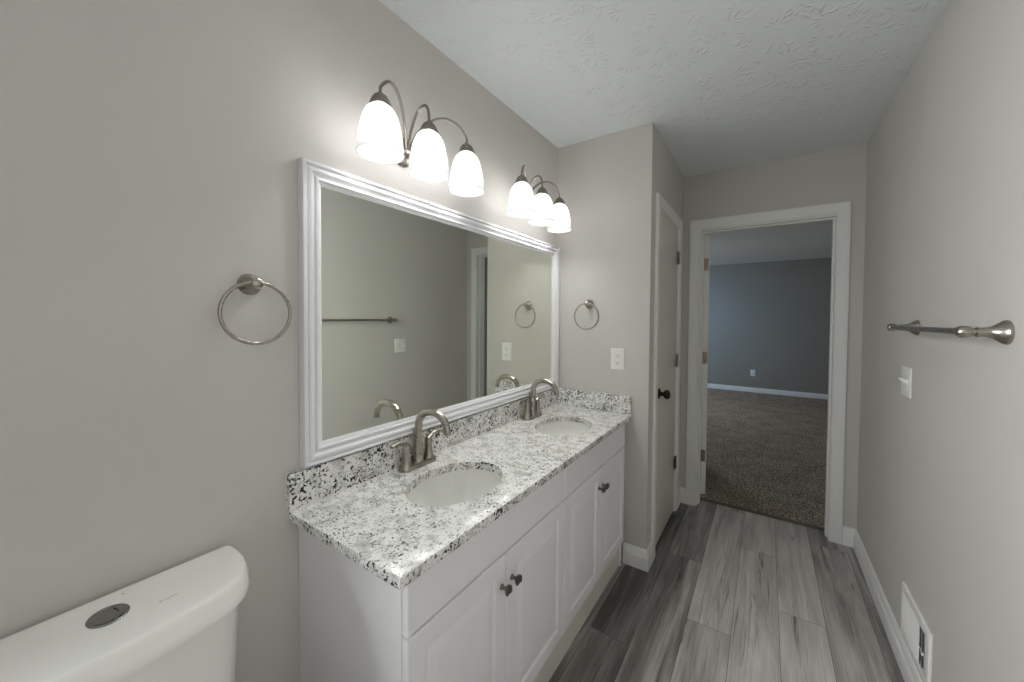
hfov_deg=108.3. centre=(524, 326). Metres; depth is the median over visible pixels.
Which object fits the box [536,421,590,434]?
sink
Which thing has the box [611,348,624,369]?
outlet
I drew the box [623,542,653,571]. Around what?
baseboard
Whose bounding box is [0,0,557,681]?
wall
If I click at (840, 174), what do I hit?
wall
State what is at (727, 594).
floor
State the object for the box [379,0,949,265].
ceiling
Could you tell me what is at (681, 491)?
baseboard
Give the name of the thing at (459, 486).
sink
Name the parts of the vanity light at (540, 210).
lamp shade, arm, arm, lamp shade, arm, lamp shade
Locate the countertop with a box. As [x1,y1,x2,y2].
[285,387,631,589]
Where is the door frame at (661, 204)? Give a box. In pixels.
[651,193,682,560]
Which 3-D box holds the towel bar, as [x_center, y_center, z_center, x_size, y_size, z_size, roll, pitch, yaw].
[1.294,0.009,1.173,0.086,0.060,0.687,1,2,33]
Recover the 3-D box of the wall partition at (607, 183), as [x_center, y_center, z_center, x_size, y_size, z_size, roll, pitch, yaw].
[0.423,0.117,2.237,0.672,2.440,0.100,1,2,33]
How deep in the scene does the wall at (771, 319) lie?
6.74 m
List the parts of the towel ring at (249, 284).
wall post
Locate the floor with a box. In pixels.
[549,388,903,681]
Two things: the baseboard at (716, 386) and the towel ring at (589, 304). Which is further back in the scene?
the baseboard at (716, 386)
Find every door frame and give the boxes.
[651,193,682,560]
[685,201,851,544]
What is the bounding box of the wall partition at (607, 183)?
[557,122,656,560]
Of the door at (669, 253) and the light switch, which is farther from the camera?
the door at (669, 253)
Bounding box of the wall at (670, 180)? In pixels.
[656,131,683,487]
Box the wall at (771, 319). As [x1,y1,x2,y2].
[708,258,831,393]
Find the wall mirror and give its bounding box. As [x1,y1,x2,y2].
[298,157,559,468]
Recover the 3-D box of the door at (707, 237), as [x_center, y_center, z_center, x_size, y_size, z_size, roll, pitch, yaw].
[1.517,0.295,3.140,0.165,1.986,0.745,1,1,16]
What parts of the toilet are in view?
flush plate, tank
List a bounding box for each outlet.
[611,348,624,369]
[750,370,754,375]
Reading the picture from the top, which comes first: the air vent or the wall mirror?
the wall mirror
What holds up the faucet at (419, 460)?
on the countertop
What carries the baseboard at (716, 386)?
attached to the wall at (771, 319)
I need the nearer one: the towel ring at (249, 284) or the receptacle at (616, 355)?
the towel ring at (249, 284)
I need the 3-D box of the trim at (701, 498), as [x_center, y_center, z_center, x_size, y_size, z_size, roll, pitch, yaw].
[1.659,1.329,2.635,0.753,0.016,0.020,1,2,33]
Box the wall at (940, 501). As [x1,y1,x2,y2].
[857,0,1023,681]
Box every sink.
[407,469,500,506]
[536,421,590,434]
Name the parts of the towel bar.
wall post, wall post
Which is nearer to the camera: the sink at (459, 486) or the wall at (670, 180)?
the sink at (459, 486)
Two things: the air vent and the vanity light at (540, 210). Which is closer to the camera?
the air vent
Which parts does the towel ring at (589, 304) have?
wall post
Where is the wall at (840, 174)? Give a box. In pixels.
[679,143,867,528]
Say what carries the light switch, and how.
attached to the wall at (940, 501)
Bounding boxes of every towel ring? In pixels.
[217,274,291,344]
[574,300,598,329]
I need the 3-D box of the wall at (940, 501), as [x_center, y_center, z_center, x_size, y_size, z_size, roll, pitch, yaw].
[0.766,0.167,0.197,0.100,2.440,4.786,1,2,33]
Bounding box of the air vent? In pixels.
[900,581,932,681]
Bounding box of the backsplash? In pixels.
[286,387,558,511]
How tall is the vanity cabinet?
0.820 m
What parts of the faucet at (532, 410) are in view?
handle, plate, handle, spout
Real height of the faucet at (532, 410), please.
0.218 m
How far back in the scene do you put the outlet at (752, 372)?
6.91 m
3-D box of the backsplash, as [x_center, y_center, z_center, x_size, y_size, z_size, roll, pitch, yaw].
[-0.223,0.445,1.670,0.020,0.102,1.565,1,2,33]
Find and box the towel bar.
[887,320,1014,344]
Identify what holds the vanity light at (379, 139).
attached to the wall at (150, 150)
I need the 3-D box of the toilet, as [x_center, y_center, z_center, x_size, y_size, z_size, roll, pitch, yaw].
[-0.542,0.951,0.541,0.714,0.836,0.437,1,2,33]
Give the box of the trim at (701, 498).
[700,497,823,530]
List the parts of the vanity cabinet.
door, drawer, knob, knob, door, door, drawer, knob, door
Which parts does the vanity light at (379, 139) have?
lamp shade, arm, plate, arm, lamp shade, arm, lamp shade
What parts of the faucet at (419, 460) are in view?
handle, plate, spout, handle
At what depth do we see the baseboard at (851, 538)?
1.68 m
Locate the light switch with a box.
[898,365,911,398]
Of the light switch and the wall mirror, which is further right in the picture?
the light switch
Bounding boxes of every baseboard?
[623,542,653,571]
[678,487,684,506]
[707,383,827,399]
[842,526,922,681]
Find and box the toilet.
[0,545,249,681]
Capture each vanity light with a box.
[355,80,483,196]
[507,165,570,232]
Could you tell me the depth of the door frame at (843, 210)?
2.35 m
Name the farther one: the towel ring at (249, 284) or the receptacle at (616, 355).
the receptacle at (616, 355)
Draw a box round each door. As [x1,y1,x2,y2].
[655,213,679,546]
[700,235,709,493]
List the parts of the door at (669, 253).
knob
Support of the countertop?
on the vanity cabinet
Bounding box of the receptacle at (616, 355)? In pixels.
[614,353,619,364]
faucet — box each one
[389,408,450,472]
[520,378,558,420]
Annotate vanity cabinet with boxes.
[298,424,624,681]

